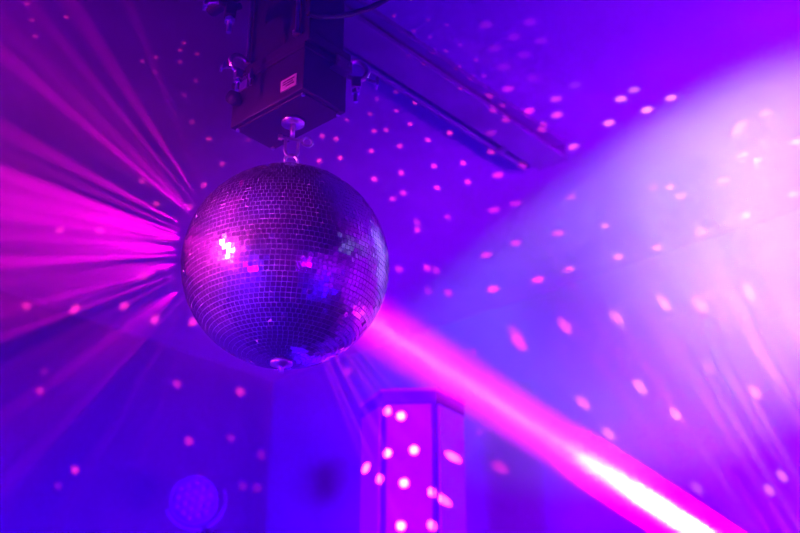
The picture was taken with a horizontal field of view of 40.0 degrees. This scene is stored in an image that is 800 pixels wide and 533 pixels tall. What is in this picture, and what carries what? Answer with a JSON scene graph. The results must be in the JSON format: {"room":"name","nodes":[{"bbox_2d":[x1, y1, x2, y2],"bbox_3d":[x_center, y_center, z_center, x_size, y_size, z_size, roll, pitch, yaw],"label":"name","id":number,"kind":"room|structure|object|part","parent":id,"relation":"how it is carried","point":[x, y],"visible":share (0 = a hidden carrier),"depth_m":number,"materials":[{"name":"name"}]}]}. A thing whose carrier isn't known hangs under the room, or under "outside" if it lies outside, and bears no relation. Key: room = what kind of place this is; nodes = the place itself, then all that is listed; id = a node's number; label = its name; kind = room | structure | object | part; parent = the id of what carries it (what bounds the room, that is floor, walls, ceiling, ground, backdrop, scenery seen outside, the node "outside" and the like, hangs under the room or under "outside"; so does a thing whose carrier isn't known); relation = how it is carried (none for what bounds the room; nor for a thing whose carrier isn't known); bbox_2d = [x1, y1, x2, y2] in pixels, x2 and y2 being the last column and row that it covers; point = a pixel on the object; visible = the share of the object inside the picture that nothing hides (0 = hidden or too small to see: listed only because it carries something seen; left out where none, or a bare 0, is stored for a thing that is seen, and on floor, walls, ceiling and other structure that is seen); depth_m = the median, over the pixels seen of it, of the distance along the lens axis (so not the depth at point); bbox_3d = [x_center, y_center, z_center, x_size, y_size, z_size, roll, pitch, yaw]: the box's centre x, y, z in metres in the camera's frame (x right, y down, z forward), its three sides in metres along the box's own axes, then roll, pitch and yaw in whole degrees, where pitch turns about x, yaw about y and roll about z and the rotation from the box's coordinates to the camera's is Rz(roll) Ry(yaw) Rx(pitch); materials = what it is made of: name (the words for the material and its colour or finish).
{"room":"entertainment venue","nodes":[
{"label":"entertainment venue","id":0,"kind":"room"},
{"bbox_2d":[0,292,272,532],"bbox_3d":[-3.611,1.067,2.927,0.120,3.740,8.420,-21,-32,37],"label":"wall","id":1,"kind":"structure","parent":0,"point":[100,425],"depth_m":5.59,"materials":[{"name":"paint"}]},
{"bbox_2d":[206,0,239,16],"bbox_3d":[-0.415,-0.696,2.795,0.200,0.042,0.041,-21,-32,37],"label":"pipe stub","id":2,"kind":"object","parent":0,"point":[213,10],"visible":0.6,"depth_m":2.83,"materials":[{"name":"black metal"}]},
{"bbox_2d":[180,154,388,372],"bbox_3d":[-0.276,-0.019,2.668,0.500,0.588,0.500,-1,-25,2],"label":"ball","id":3,"kind":"object","parent":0,"point":[285,265],"visible":1,"depth_m":2.47,"materials":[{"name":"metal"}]},
{"bbox_2d":[278,134,312,158],"bbox_3d":[-0.266,-0.305,2.806,0.092,0.072,0.016,9,-26,-18],"label":"shackle","id":4,"kind":"object","parent":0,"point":[281,137],"visible":1,"depth_m":2.80,"materials":[{"name":"metal"}]},
{"bbox_2d":[0,0,799,380],"bbox_3d":[-0.219,-1.939,1.048,9.140,0.120,8.540,-21,-32,37],"label":"ceiling","id":5,"kind":"structure","parent":0,"point":[678,121],"depth_m":4.11,"materials":[{"name":"paint"}]},
{"bbox_2d":[344,0,566,170],"bbox_3d":[-0.635,-0.975,2.871,0.124,0.084,3.592,-21,-32,37],"label":"beam","id":6,"kind":"structure","parent":5,"relation":"attached to","point":[373,36],"depth_m":3.64,"materials":[{"name":"paint"}]},
{"bbox_2d":[243,0,350,75],"bbox_3d":[-0.276,-0.679,2.964,0.295,0.372,0.180,-21,-32,37],"label":"ceiling mount","id":7,"kind":"object","parent":6,"relation":"attached to","point":[275,27],"visible":0.64,"depth_m":2.88,"materials":[{"name":"black metal"}]},
{"bbox_2d":[202,0,241,33],"bbox_3d":[-0.444,-0.660,2.787,0.107,0.158,0.030,9,-26,-18],"label":"clamp","id":8,"kind":"object","parent":7,"relation":"attached to","point":[230,8],"visible":1,"depth_m":2.77,"materials":[{"name":"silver metal"}]},
{"bbox_3d":[-0.403,-0.679,2.976,0.024,0.320,0.021,-21,-32,37],"label":"threaded rod","id":9,"kind":"part","parent":7,"relation":"part of","materials":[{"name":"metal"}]},
{"bbox_2d":[225,40,351,149],"bbox_3d":[-0.290,-0.426,2.837,0.312,0.191,0.188,-21,-32,37],"label":"motor","id":10,"kind":"object","parent":7,"relation":"attached to","point":[301,89],"visible":0.98,"depth_m":2.80,"materials":[{"name":"black metal"}]},
{"bbox_3d":[-0.432,-0.438,2.870,0.040,0.040,0.034,-21,-32,37],"label":"knob","id":11,"kind":"part","parent":10,"relation":"part of","materials":[{"name":"black rubber"}]},
{"bbox_2d":[219,53,248,90],"bbox_3d":[-0.421,-0.500,2.803,0.075,0.110,0.021,16,-30,-31],"label":"clamp","id":12,"kind":"object","parent":10,"relation":"attached to","point":[238,73],"visible":1,"depth_m":2.80,"materials":[{"name":"metal"}]},
{"bbox_3d":[-0.290,-0.496,2.893,0.283,0.018,0.158,-21,-32,37],"label":"lid","id":13,"kind":"part","parent":10,"relation":"part of","materials":[{"name":"black metal"}]},
{"bbox_3d":[-0.290,-0.375,2.837,0.251,0.006,0.126,-21,-32,37],"label":"plate","id":14,"kind":"part","parent":10,"relation":"part of","materials":[{"name":"black metal"}]},
{"bbox_3d":[-0.262,-0.733,2.861,0.024,0.320,0.021,-21,-32,37],"label":"threaded rod","id":15,"kind":"part","parent":7,"relation":"part of","materials":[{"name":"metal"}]},
{"bbox_2d":[306,0,388,19],"bbox_3d":[-0.124,-0.692,2.905,0.324,0.265,0.062,21,-32,-38],"label":"cable","id":16,"kind":"object","parent":7,"relation":"attached to","point":[339,15],"visible":1,"depth_m":2.88,"materials":[{"name":"black rubber"}]},
{"bbox_2d":[346,59,378,103],"bbox_3d":[-0.104,-0.494,2.932,0.093,0.138,0.026,4,-25,-9],"label":"clamp","id":17,"kind":"object","parent":7,"relation":"attached to","point":[356,81],"visible":0.93,"depth_m":2.93,"materials":[{"name":"metal"}]},
{"bbox_2d":[343,46,528,170],"bbox_3d":[-0.706,-0.939,2.915,0.074,0.032,3.579,-21,-32,37],"label":"pipe","id":18,"kind":"object","parent":6,"relation":"attached to","point":[374,71],"visible":0.69,"depth_m":3.79,"materials":[{"name":"metal"}]},
{"bbox_2d":[266,209,799,532],"bbox_3d":[2.598,1.133,3.068,9.140,3.740,0.120,-21,-32,37],"label":"wall","id":19,"kind":"structure","parent":0,"point":[660,393],"depth_m":4.89,"materials":[{"name":"paint"}]},
{"bbox_3d":[-0.219,1.559,-0.584,12.507,0.120,12.462,0,-25,0],"label":"floor","id":20,"kind":"structure","parent":0,"visible":0},
{"bbox_2d":[166,476,227,532],"bbox_3d":[-0.822,2.164,4.128,0.326,2.767,0.320,0,-25,0],"label":"stage light","id":21,"kind":"object","parent":20,"relation":"on","point":[194,500],"visible":1,"depth_m":4.59,"materials":[{"name":"grey paint"}]},
{"bbox_2d":[359,387,466,532],"bbox_3d":[0.049,1.867,3.695,0.428,2.938,0.370,-2,-25,5],"label":"column","id":22,"kind":"object","parent":20,"relation":"on","point":[413,452],"visible":1,"depth_m":4.07,"materials":[{"name":"paint"}]},
{"bbox_3d":[-0.110,1.834,3.628,0.012,2.811,0.170,11,-27,-23],"label":"panel","id":23,"kind":"part","parent":22,"relation":"part of","materials":[{"name":"white paint"}]},
{"bbox_3d":[0.034,1.792,3.537,0.170,2.811,0.012,-2,-25,5],"label":"panel","id":24,"kind":"part","parent":22,"relation":"part of","materials":[{"name":"white paint"}]},
{"bbox_3d":[0.193,1.823,3.604,0.093,2.811,0.151,-2,-25,5],"label":"panel","id":25,"kind":"part","parent":22,"relation":"part of","materials":[{"name":"white paint"}]}
]}

